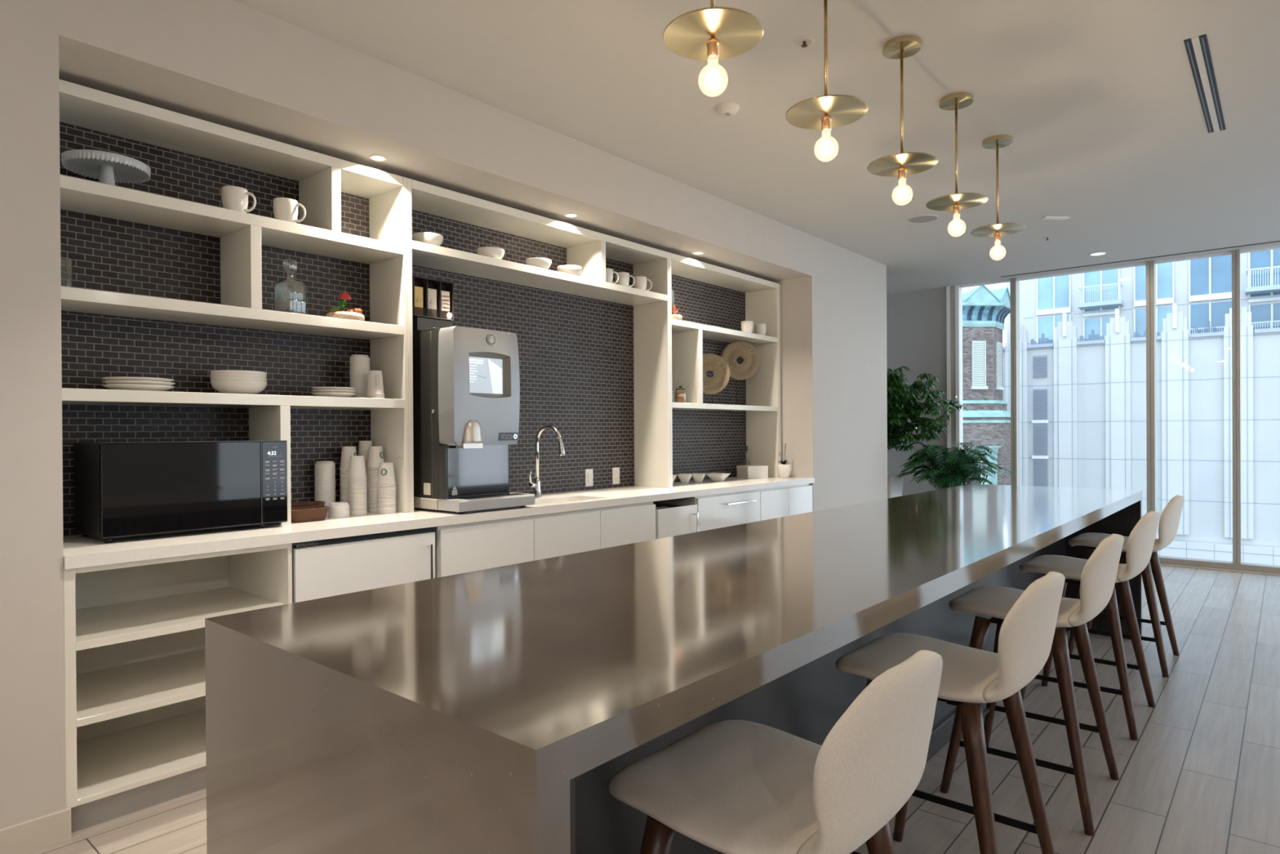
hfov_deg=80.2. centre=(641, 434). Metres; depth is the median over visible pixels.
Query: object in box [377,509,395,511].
paper cup
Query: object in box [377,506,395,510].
paper cup
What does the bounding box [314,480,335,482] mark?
lid
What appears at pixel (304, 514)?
wicker basket
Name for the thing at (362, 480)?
paper cup
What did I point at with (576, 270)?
bowl
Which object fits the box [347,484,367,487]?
paper cup
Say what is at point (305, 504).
wicker basket
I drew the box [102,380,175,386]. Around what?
dinner plate
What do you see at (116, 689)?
shelf
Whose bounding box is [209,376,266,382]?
serving bowl
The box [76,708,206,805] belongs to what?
shelf
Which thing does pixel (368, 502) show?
paper cup
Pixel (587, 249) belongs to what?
shelving unit
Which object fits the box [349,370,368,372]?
lid
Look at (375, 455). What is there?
paper cup
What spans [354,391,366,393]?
lid
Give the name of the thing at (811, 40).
sprinkler
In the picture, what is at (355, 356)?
lid
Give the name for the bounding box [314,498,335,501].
lid
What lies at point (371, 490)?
paper cup
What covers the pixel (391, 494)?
paper cup
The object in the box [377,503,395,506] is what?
paper cup
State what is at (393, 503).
paper cup
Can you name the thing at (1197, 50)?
ceiling vent
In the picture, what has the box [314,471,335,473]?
lid
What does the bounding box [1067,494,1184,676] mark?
bar stool
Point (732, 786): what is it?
bar stool
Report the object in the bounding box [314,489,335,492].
lid
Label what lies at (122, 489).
microwave oven
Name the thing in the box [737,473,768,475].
folded napkin
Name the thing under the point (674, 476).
dish
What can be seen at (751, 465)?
folded napkin
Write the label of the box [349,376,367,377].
lid
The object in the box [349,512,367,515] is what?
paper cup
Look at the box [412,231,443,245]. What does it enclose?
bowl
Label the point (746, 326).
mug
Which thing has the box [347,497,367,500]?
paper cup
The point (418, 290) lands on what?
packet
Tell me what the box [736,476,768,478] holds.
folded napkin
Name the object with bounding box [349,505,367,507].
paper cup
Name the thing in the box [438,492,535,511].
drip tray
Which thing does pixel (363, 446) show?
paper cup
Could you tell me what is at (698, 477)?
dish
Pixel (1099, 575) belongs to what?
bar stool
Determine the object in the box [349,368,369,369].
lid
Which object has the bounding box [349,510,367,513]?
paper cup
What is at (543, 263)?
bowl
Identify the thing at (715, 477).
dish
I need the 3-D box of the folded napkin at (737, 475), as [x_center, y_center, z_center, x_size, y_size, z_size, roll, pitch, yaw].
[0.924,0.340,6.308,0.198,0.011,0.170,0,0,-26]
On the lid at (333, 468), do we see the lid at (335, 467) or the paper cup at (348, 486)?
the lid at (335, 467)
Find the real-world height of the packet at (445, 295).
0.142 m
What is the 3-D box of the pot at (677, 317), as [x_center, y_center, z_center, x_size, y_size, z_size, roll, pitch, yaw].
[0.241,-0.926,5.433,0.106,0.232,0.106,0,0,40]
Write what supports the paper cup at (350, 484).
on the paper cup at (348, 486)
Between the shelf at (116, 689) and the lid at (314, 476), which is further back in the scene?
the lid at (314, 476)
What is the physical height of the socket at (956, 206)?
0.058 m
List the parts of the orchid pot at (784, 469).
pot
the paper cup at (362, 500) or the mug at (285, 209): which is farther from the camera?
the paper cup at (362, 500)
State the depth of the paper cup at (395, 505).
3.65 m
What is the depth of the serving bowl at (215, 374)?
3.16 m
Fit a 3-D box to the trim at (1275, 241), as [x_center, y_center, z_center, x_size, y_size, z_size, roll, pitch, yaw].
[6.390,-1.675,5.817,6.800,0.003,0.035,0,0,40]
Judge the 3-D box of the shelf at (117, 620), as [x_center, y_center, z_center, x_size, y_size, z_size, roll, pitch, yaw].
[-1.825,0.685,2.907,0.570,0.027,0.687,0,0,40]
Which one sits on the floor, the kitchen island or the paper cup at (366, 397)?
the kitchen island
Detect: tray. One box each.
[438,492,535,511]
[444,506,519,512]
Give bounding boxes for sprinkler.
[794,36,814,47]
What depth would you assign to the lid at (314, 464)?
3.62 m
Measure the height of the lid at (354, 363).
0.017 m
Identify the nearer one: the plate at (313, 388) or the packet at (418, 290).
the plate at (313, 388)
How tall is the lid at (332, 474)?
0.017 m
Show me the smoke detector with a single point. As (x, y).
(729, 108)
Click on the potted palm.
(958, 463)
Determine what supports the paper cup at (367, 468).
on the paper cup
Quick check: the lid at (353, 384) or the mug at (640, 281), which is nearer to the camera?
the lid at (353, 384)
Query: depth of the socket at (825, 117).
2.65 m
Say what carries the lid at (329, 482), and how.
on the lid at (314, 483)
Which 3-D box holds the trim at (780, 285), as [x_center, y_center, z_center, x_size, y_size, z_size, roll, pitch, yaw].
[1.064,-0.461,6.547,0.294,1.631,0.042,0,0,40]
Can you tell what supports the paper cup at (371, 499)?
on the paper cup
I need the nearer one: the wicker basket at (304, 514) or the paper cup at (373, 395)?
the wicker basket at (304, 514)
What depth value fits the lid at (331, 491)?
3.61 m
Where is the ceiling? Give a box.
[232,0,1279,294]
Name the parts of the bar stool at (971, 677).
leg, leg, seat, leg, backrest, leg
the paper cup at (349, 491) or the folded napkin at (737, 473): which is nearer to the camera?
the paper cup at (349, 491)
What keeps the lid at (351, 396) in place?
on the lid
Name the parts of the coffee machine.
spout, splash panel, button plate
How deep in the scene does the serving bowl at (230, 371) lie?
3.16 m
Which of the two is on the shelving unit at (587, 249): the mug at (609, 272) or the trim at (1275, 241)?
the mug at (609, 272)
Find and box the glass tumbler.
[68,257,72,287]
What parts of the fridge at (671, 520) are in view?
hinge rail, handle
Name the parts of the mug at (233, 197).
handle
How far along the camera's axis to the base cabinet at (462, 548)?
3.71 m
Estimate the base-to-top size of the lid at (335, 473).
0.017 m
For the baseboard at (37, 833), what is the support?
attached to the wall at (231, 64)
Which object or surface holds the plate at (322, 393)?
on the shelving unit at (322, 178)
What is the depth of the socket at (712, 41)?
2.12 m
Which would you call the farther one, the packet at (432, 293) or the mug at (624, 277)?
the mug at (624, 277)
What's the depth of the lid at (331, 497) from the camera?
3.61 m
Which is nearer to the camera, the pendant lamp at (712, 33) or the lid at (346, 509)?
the pendant lamp at (712, 33)
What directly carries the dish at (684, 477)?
on the countertop
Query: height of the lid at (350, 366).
0.017 m
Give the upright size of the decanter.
0.246 m
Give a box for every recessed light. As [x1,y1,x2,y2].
[368,155,387,161]
[564,213,577,217]
[692,251,704,254]
[1040,216,1070,220]
[1087,251,1108,256]
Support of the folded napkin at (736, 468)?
on the folded napkin at (737, 469)
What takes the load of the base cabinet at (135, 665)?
on the floor
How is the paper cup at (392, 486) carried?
on the paper cup at (394, 488)
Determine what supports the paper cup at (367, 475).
on the paper cup
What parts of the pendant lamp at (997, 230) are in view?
rod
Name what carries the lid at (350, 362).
on the lid at (354, 363)
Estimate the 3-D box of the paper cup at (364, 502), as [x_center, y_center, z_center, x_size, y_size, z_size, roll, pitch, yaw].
[-1.359,0.276,3.641,0.086,0.104,0.086,0,0,40]
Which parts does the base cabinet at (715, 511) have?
drawer, handle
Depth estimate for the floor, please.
2.95 m
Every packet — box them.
[414,285,422,315]
[427,288,436,317]
[440,290,449,319]
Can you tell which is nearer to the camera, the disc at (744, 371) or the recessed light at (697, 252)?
the recessed light at (697, 252)
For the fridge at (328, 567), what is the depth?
3.22 m
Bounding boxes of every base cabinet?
[63,542,292,832]
[435,515,533,577]
[531,501,655,560]
[653,489,759,531]
[757,483,812,520]
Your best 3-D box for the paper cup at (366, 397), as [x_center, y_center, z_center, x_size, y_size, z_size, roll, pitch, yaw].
[-1.275,-0.232,3.644,0.086,0.116,0.086,0,0,40]
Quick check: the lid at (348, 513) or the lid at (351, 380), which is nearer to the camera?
the lid at (348, 513)
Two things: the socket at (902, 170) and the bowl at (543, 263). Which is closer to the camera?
the socket at (902, 170)
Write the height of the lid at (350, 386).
0.017 m
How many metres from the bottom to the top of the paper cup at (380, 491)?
0.104 m
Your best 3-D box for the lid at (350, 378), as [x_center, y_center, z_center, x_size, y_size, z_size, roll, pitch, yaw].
[-1.371,-0.277,3.706,0.093,0.017,0.093,0,0,40]
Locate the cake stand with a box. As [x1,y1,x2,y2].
[61,149,151,186]
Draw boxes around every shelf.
[75,586,284,650]
[75,648,205,727]
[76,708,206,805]
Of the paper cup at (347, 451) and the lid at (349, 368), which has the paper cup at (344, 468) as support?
the paper cup at (347, 451)
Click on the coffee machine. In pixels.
(466, 380)
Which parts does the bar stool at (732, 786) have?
leg, seat, backrest, leg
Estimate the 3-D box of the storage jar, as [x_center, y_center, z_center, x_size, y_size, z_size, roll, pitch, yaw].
[0.285,-0.293,5.482,0.080,0.124,0.080,0,0,40]
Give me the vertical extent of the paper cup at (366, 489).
0.104 m
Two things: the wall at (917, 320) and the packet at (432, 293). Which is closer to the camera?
the packet at (432, 293)
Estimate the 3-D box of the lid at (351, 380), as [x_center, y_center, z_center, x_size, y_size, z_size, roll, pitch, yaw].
[-1.371,-0.263,3.705,0.093,0.017,0.093,0,0,40]
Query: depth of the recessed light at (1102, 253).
7.00 m
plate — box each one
[101,376,173,382]
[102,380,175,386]
[102,383,174,391]
[311,386,355,390]
[311,389,355,392]
[311,391,356,397]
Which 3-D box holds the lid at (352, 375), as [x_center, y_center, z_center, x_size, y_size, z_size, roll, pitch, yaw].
[-1.371,-0.291,3.705,0.093,0.017,0.093,0,0,40]
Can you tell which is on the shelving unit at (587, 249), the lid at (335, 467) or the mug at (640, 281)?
the mug at (640, 281)
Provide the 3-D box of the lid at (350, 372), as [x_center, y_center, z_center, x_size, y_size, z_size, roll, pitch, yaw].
[-1.372,-0.304,3.705,0.093,0.017,0.093,0,0,40]
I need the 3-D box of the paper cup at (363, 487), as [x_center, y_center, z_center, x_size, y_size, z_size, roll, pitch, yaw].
[-1.359,0.205,3.640,0.086,0.104,0.086,0,0,40]
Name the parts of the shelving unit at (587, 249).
panel, panel, shelf, panel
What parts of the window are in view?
jamb trim, sill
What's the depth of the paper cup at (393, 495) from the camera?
3.65 m
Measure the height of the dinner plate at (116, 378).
0.024 m
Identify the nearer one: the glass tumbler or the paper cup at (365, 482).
the glass tumbler
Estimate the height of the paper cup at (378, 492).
0.104 m
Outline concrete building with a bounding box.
[1002,303,1279,565]
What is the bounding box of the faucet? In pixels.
[528,424,564,497]
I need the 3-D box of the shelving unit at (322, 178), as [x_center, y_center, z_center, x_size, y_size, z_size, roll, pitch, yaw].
[-1.717,-0.432,3.264,0.314,1.632,1.425,0,0,40]
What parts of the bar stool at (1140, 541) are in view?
leg, leg, seat, leg, leg, backrest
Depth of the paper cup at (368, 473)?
3.71 m
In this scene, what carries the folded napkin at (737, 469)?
on the folded napkin at (737, 471)
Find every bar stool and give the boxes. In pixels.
[608,649,942,853]
[835,571,1065,853]
[939,533,1124,835]
[1018,511,1159,740]
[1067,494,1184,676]
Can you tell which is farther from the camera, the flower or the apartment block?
the apartment block
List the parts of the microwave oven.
casing, trim, control panel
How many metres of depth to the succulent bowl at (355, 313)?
3.51 m
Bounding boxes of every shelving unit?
[58,79,409,524]
[407,177,670,512]
[669,252,780,487]
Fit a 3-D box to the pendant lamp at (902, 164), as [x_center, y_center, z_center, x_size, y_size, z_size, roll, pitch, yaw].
[1.094,-1.299,3.185,0.281,0.670,0.281,0,0,40]
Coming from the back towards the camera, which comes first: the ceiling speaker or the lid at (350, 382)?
the ceiling speaker
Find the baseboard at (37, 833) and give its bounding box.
[0,807,71,853]
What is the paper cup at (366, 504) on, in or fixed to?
on the paper cup at (359, 506)
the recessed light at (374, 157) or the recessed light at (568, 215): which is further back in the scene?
the recessed light at (568, 215)
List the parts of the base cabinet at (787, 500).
door, door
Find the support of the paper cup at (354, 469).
on the paper cup at (362, 463)
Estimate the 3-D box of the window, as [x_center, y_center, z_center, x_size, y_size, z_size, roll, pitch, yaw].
[6.284,-0.222,6.166,7.420,2.910,0.200,0,0,40]
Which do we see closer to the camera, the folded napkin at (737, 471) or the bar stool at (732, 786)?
the bar stool at (732, 786)
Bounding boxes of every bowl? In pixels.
[209,369,266,375]
[209,373,266,378]
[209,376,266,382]
[210,379,266,394]
[325,292,364,320]
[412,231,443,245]
[476,246,505,259]
[524,257,551,269]
[556,264,582,275]
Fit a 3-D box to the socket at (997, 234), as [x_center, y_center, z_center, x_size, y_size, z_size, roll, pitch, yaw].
[1.988,-1.110,4.235,0.037,0.058,0.037,0,0,40]
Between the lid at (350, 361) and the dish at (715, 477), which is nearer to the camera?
the lid at (350, 361)
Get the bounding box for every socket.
[706,35,719,59]
[820,112,831,132]
[897,164,906,180]
[952,202,960,215]
[994,230,1001,241]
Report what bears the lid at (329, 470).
on the lid at (314, 472)
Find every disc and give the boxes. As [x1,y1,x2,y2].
[702,353,729,404]
[720,340,759,404]
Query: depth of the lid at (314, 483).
3.62 m
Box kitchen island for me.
[204,484,1142,853]
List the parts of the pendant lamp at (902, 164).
rod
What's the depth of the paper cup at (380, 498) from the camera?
3.65 m
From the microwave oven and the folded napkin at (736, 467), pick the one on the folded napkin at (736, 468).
the folded napkin at (736, 467)
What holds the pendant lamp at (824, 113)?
hanging from the ceiling
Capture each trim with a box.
[779,284,781,463]
[1000,240,1279,277]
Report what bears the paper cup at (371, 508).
on the paper cup
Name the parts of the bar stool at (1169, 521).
leg, leg, seat, leg, leg, backrest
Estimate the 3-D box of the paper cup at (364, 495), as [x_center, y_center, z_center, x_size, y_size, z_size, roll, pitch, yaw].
[-1.360,0.240,3.641,0.086,0.104,0.086,0,0,40]
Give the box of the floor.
[28,565,1279,853]
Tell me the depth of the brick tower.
39.14 m
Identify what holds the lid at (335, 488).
on the lid at (334, 490)
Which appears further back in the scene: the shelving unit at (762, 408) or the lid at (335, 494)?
the shelving unit at (762, 408)
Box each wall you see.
[0,0,887,829]
[59,121,746,536]
[886,287,946,495]
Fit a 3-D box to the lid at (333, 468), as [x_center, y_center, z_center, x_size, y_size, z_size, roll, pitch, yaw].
[-1.520,0.162,3.652,0.093,0.017,0.093,0,0,40]
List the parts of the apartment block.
railing, railing, railing, railing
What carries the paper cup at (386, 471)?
on the paper cup at (378, 485)
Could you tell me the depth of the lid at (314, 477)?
3.61 m
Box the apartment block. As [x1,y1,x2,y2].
[1006,248,1279,344]
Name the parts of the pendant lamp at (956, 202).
rod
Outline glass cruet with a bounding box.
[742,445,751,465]
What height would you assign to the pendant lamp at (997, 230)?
0.670 m
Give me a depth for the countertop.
3.26 m
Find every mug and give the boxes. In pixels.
[221,185,256,213]
[272,197,306,222]
[605,267,618,284]
[614,271,635,287]
[632,275,652,290]
[741,320,753,333]
[754,324,766,335]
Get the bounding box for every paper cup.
[339,446,356,467]
[339,467,349,470]
[347,455,366,478]
[347,457,367,479]
[347,479,367,481]
[347,480,367,483]
[347,483,367,485]
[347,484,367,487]
[347,486,367,488]
[347,488,367,490]
[347,490,367,493]
[347,492,367,494]
[347,493,367,496]
[347,495,367,498]
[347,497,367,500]
[347,499,367,502]
[348,501,367,503]
[348,502,367,506]
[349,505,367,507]
[349,505,367,509]
[349,508,367,511]
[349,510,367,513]
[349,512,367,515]
[357,440,372,462]
[365,370,384,395]
[365,394,384,396]
[366,396,384,398]
[366,445,384,467]
[366,467,379,469]
[366,471,378,475]
[366,474,378,476]
[366,480,377,484]
[366,487,377,491]
[366,490,377,493]
[366,497,377,500]
[367,499,377,503]
[367,506,377,509]
[377,462,395,484]
[377,484,395,486]
[377,485,395,488]
[377,487,395,489]
[377,489,395,492]
[377,491,395,493]
[377,493,395,495]
[377,494,395,497]
[377,496,395,499]
[377,497,395,501]
[377,500,395,502]
[377,502,395,504]
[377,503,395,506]
[377,505,395,508]
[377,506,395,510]
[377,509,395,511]
[377,511,395,514]
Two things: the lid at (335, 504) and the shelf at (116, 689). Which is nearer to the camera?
the shelf at (116, 689)
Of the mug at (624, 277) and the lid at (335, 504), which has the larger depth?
the mug at (624, 277)
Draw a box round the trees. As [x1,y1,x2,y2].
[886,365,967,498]
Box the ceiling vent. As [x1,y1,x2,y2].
[1183,34,1226,133]
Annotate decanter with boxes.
[274,258,305,310]
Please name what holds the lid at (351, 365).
on the lid at (350, 366)
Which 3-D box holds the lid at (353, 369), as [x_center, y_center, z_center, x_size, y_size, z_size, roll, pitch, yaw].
[-1.371,-0.318,3.705,0.093,0.017,0.093,0,0,40]
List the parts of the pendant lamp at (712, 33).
rod, bulb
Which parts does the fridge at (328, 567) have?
hinge rail, handle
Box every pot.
[671,289,682,320]
[777,443,791,477]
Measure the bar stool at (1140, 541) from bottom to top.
0.935 m
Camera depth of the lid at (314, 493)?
3.61 m
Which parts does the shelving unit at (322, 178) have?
panel, shelf, shelf, shelf, panel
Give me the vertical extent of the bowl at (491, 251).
0.064 m
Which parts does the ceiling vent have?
blade, blade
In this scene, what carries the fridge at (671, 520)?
on the floor
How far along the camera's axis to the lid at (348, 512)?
3.50 m
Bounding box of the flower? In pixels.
[338,292,351,300]
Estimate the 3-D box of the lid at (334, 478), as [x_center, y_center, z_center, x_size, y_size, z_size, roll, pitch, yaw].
[-1.520,0.210,3.653,0.093,0.017,0.093,0,0,40]
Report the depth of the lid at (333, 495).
3.61 m
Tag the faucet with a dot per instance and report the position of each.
(536, 484)
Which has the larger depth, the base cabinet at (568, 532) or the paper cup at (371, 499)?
the base cabinet at (568, 532)
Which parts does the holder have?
lid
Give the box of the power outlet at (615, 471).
[612,466,619,484]
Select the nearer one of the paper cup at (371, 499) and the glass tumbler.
the glass tumbler
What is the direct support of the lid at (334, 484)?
on the lid at (331, 486)
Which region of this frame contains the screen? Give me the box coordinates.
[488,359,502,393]
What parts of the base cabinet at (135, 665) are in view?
panel, panel, rail, panel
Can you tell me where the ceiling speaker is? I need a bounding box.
[906,214,939,223]
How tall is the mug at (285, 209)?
0.104 m
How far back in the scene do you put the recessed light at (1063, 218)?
5.77 m
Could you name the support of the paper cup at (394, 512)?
on the countertop
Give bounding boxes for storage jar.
[675,386,686,402]
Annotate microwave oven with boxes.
[74,440,287,542]
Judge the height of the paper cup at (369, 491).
0.104 m
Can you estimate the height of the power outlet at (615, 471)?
0.117 m
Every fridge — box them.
[292,526,435,603]
[653,502,698,538]
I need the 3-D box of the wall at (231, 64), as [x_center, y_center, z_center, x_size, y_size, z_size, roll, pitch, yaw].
[-2.556,-0.153,2.195,0.763,2.911,14.433,0,0,40]
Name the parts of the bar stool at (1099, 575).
leg, leg, seat, leg, leg, backrest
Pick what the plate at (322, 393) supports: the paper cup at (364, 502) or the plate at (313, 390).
the plate at (313, 390)
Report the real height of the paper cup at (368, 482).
0.104 m
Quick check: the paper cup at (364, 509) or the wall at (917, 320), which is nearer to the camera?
the paper cup at (364, 509)
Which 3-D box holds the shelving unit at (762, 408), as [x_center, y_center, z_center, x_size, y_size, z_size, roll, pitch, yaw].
[0.569,-0.456,5.950,0.314,1.632,1.505,0,0,40]
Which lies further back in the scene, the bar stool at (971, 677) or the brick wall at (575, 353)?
the brick wall at (575, 353)
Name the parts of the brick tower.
sill, cornice, cornice, rake trim, sill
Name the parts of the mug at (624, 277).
handle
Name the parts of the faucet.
lever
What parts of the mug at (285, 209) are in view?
handle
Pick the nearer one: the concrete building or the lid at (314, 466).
the lid at (314, 466)
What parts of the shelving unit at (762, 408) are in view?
panel, panel, shelf, shelf, panel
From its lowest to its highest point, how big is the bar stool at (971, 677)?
0.935 m
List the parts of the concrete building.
louver panel, louver panel, louver panel, louver panel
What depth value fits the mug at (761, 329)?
6.29 m
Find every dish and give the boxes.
[672,474,677,484]
[677,473,693,483]
[692,472,706,482]
[706,472,730,481]
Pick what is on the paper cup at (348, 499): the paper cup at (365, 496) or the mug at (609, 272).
the paper cup at (365, 496)
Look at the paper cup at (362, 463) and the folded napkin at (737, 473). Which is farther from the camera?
the folded napkin at (737, 473)
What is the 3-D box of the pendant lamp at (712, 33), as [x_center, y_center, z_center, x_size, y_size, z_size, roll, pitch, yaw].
[0.201,-1.290,2.135,0.281,0.670,0.281,0,0,40]
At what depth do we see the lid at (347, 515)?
3.50 m
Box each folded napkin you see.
[736,464,768,467]
[736,466,768,469]
[736,468,768,470]
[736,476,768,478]
[737,469,768,471]
[737,471,768,473]
[737,472,768,474]
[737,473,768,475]
[737,475,768,477]
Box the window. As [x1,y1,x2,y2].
[946,244,1279,576]
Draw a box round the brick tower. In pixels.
[962,284,1010,484]
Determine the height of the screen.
0.171 m
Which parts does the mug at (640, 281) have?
handle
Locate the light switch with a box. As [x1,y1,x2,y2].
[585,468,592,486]
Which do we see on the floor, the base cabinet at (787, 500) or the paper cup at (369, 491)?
the base cabinet at (787, 500)
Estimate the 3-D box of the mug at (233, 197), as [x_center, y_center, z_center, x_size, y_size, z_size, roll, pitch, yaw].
[-1.676,-0.967,3.159,0.124,0.104,0.100,0,0,-33]
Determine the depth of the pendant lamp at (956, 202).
3.70 m
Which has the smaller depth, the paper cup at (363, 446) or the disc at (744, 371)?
the paper cup at (363, 446)
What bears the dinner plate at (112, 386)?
on the shelving unit at (322, 178)
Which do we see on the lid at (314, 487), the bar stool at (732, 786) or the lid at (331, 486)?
the lid at (331, 486)
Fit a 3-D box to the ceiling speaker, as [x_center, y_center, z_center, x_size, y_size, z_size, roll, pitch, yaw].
[2.151,-1.647,5.804,0.240,0.006,0.240,0,0,40]
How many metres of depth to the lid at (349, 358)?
3.67 m
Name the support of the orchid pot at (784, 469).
on the countertop
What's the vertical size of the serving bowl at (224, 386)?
0.060 m
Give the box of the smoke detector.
[715,102,739,116]
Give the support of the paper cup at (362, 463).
on the paper cup at (362, 480)
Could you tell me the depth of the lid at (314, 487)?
3.62 m
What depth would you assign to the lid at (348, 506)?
3.50 m
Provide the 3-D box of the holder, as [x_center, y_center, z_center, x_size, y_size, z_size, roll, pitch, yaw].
[-1.125,-0.658,3.924,0.204,0.265,0.242,0,0,40]
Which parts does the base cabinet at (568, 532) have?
door, door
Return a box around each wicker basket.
[291,501,325,508]
[291,506,328,522]
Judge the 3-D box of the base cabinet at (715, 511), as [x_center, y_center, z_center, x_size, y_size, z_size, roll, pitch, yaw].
[0.432,0.838,5.531,0.604,0.868,0.791,0,0,40]
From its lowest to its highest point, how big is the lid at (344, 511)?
0.017 m
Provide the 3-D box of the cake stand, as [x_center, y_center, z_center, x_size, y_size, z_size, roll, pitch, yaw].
[-2.023,-0.973,2.879,0.278,0.122,0.278,0,0,40]
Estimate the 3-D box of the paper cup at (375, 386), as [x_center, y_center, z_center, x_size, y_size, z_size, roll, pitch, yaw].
[-1.275,-0.249,3.644,0.086,0.116,0.086,0,0,40]
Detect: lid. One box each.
[314,461,335,465]
[314,464,335,466]
[314,466,335,467]
[314,466,335,469]
[314,468,335,471]
[314,470,335,472]
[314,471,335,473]
[314,472,335,475]
[314,474,335,476]
[314,475,335,478]
[314,477,335,479]
[314,478,335,480]
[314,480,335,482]
[314,481,335,484]
[314,483,335,484]
[314,484,335,486]
[314,487,335,489]
[314,488,335,490]
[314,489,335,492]
[314,491,335,493]
[314,493,335,495]
[314,493,335,496]
[314,495,335,497]
[314,497,335,499]
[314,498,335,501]
[315,485,335,488]
[328,502,349,507]
[328,506,349,508]
[328,507,349,510]
[328,509,349,511]
[328,511,349,513]
[328,511,349,515]
[328,513,349,515]
[328,515,349,517]
[349,354,369,359]
[349,358,369,359]
[349,359,369,361]
[349,360,369,363]
[349,363,369,365]
[349,364,369,367]
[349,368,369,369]
[349,368,369,371]
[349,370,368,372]
[349,372,368,373]
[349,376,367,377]
[350,362,369,364]
[350,366,369,368]
[350,374,368,377]
[350,377,367,379]
[350,380,367,382]
[350,382,367,383]
[350,384,367,386]
[350,386,366,387]
[350,395,366,397]
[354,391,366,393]
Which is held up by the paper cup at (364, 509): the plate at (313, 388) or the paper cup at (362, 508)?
the paper cup at (362, 508)
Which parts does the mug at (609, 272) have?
handle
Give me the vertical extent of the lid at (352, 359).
0.017 m
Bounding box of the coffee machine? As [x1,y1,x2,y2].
[412,325,535,513]
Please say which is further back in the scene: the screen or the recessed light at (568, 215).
the recessed light at (568, 215)
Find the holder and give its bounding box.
[412,275,453,330]
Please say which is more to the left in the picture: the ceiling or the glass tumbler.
the glass tumbler
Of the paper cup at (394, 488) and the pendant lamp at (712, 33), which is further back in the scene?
the paper cup at (394, 488)
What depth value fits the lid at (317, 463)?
3.62 m
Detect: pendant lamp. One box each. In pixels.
[662,0,763,97]
[785,0,867,161]
[866,35,937,205]
[925,92,988,235]
[969,134,1026,258]
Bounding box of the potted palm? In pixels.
[896,441,1013,489]
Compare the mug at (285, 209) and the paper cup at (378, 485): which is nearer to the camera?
the mug at (285, 209)
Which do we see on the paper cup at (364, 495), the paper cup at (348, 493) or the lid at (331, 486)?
the paper cup at (348, 493)
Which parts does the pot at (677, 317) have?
pot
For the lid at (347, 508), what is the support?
on the lid at (346, 509)
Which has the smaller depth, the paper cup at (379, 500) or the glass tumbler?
the glass tumbler
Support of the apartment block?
on the street
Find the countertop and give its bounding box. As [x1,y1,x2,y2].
[62,476,814,568]

